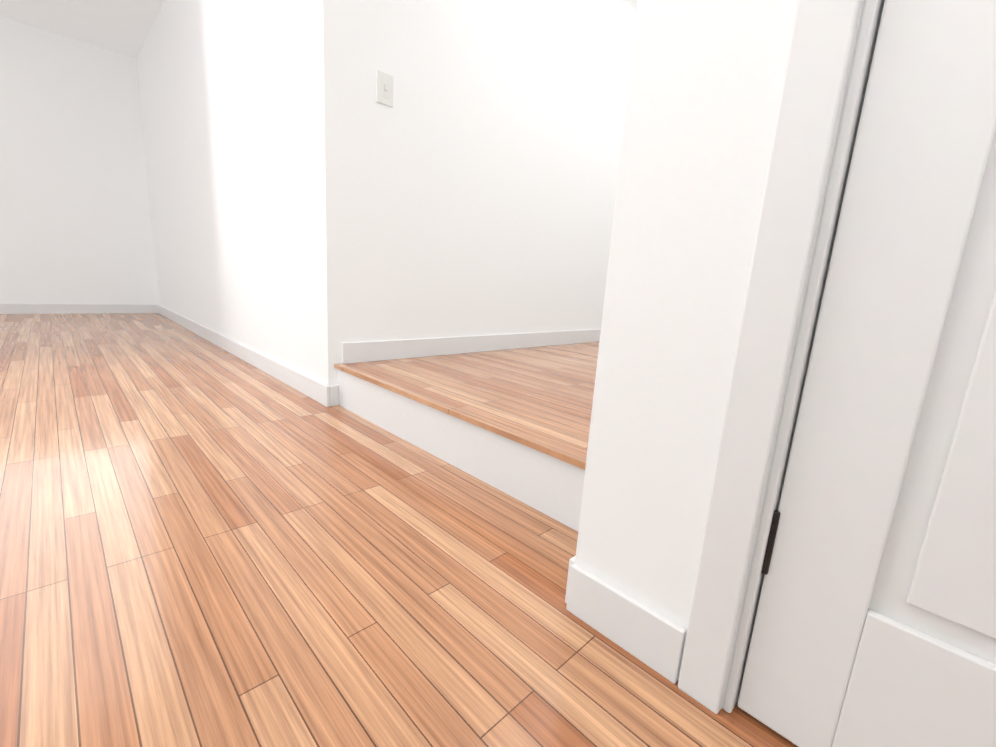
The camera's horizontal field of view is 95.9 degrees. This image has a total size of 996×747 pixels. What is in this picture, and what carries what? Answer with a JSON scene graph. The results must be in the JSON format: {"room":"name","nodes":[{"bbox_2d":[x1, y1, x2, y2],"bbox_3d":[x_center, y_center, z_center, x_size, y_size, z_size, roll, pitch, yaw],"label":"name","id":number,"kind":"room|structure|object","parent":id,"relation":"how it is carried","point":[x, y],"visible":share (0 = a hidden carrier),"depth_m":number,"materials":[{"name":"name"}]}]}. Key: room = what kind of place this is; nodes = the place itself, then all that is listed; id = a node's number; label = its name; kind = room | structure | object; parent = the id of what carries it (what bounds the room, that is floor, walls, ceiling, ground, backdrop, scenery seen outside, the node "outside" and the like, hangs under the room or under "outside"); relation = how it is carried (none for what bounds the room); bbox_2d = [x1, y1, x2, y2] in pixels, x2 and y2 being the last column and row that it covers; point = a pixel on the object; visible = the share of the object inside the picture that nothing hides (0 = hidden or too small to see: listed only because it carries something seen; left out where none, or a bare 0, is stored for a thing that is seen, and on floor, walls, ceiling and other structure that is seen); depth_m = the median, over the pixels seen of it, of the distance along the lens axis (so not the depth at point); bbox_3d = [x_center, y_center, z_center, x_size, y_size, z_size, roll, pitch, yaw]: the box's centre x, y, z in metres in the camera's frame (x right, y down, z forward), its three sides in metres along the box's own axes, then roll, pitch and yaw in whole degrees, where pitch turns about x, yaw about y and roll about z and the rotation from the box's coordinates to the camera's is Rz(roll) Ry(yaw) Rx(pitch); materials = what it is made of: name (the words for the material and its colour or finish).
{"room":"empty attic room","nodes":[
{"label":"empty attic room","id":0,"kind":"room"},
{"bbox_2d":[0,17,158,304],"bbox_3d":[-3.894,-1.822,4.184,10.800,2.500,0.140,-8,16,-44],"label":"wall","id":1,"kind":"structure","parent":0,"point":[75,221],"depth_m":4.09,"materials":[{"name":"paint"}]},
{"bbox_2d":[0,304,155,313],"bbox_3d":[-3.905,-0.627,4.365,10.400,0.090,0.030,-8,16,-44],"label":"baseboard","id":2,"kind":"structure","parent":1,"relation":"attached to","point":[4,308],"depth_m":4.26,"materials":[{"name":"white wood"}]},
{"bbox_2d":[0,0,164,57],"bbox_3d":[-0.161,-2.656,3.467,6.020,0.099,5.740,-8,16,-44],"label":"ceiling soffit","id":3,"kind":"structure","parent":0,"point":[122,26],"depth_m":3.60,"materials":[{"name":"paint"}]},
{"bbox_2d":[137,0,636,385],"bbox_3d":[-0.367,-1.704,4.723,4.760,2.500,4.080,-8,16,-44],"label":"wall","id":4,"kind":"structure","parent":0,"point":[314,205],"depth_m":2.26,"materials":[{"name":"paint"}]},
{"bbox_2d":[156,305,319,402],"bbox_3d":[-2.133,-0.288,3.300,0.013,0.090,4.000,-8,16,-44],"label":"baseboard","id":5,"kind":"structure","parent":4,"relation":"attached to","point":[301,382],"depth_m":2.54,"materials":[{"name":"white wood"}]},
{"bbox_2d":[376,70,392,106],"bbox_3d":[-0.457,-1.154,1.821,0.075,0.115,0.014,-8,16,-44],"label":"light switch","id":6,"kind":"object","parent":4,"relation":"attached to","point":[384,88],"visible":1,"depth_m":1.82,"materials":[{"name":"white plastic"}]},
{"bbox_2d":[334,363,585,469],"bbox_3d":[-0.192,0.100,1.423,0.029,0.016,1.410,-8,16,-44],"label":"trim","id":7,"kind":"structure","parent":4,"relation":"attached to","point":[572,458],"depth_m":1.27,"materials":[{"name":"brown wood"}]},
{"bbox_2d":[320,329,600,406],"bbox_3d":[0.963,-0.222,3.510,4.713,0.270,0.012,-8,16,-44],"label":"baseboard","id":8,"kind":"structure","parent":4,"relation":"attached to","point":[368,351],"depth_m":2.27,"materials":[{"name":"white wood"}]},
{"bbox_2d":[337,369,584,530],"bbox_3d":[-0.193,0.188,1.447,0.014,0.165,1.410,-8,16,-44],"label":"step riser","id":9,"kind":"structure","parent":4,"relation":"attached to","point":[549,485],"depth_m":1.31,"materials":[{"name":"white wood"}]},
{"bbox_2d":[0,313,797,746],"bbox_3d":[-0.730,0.314,1.229,10.800,0.060,9.450,-8,16,-44],"label":"floor","id":10,"kind":"structure","parent":0,"point":[204,543],"depth_m":0.83,"materials":[{"name":"brown wood"}]},
{"bbox_2d":[343,342,598,457],"bbox_3d":[1.493,-0.052,3.082,4.705,0.180,1.410,-8,16,-44],"label":"floor","id":11,"kind":"structure","parent":0,"point":[544,393],"depth_m":1.73,"materials":[{"name":"brown wood"}]},
{"bbox_2d":[575,0,730,602],"bbox_3d":[2.016,-1.028,2.235,4.940,2.500,0.120,-8,16,-44],"label":"wall","id":12,"kind":"structure","parent":0,"point":[705,81],"depth_m":0.65,"materials":[{"name":"paint"}]},
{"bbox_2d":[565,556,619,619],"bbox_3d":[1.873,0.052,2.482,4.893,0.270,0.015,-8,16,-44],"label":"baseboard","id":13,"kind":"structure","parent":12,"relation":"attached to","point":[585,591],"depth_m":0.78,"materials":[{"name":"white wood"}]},
{"bbox_2d":[643,0,863,708],"bbox_3d":[0.650,-0.693,0.206,0.110,2.500,0.905,-8,16,-44],"label":"wall","id":14,"kind":"structure","parent":0,"point":[759,32],"depth_m":0.58,"materials":[{"name":"paint"}]},
{"bbox_2d":[678,0,884,713],"bbox_3d":[0.625,-0.492,0.248,0.126,2.088,0.716,-8,16,-44],"label":"door frame","id":15,"kind":"structure","parent":14,"relation":"attached to","point":[822,40],"depth_m":0.53,"materials":[{"name":"white wood"}]},
{"bbox_2d":[737,0,995,746],"bbox_3d":[0.586,-0.457,0.226,0.093,2.007,0.582,-8,16,-44],"label":"pantry door","id":16,"kind":"structure","parent":14,"relation":"in","point":[875,623],"depth_m":0.48,"materials":[{"name":"white wood"}]}
]}

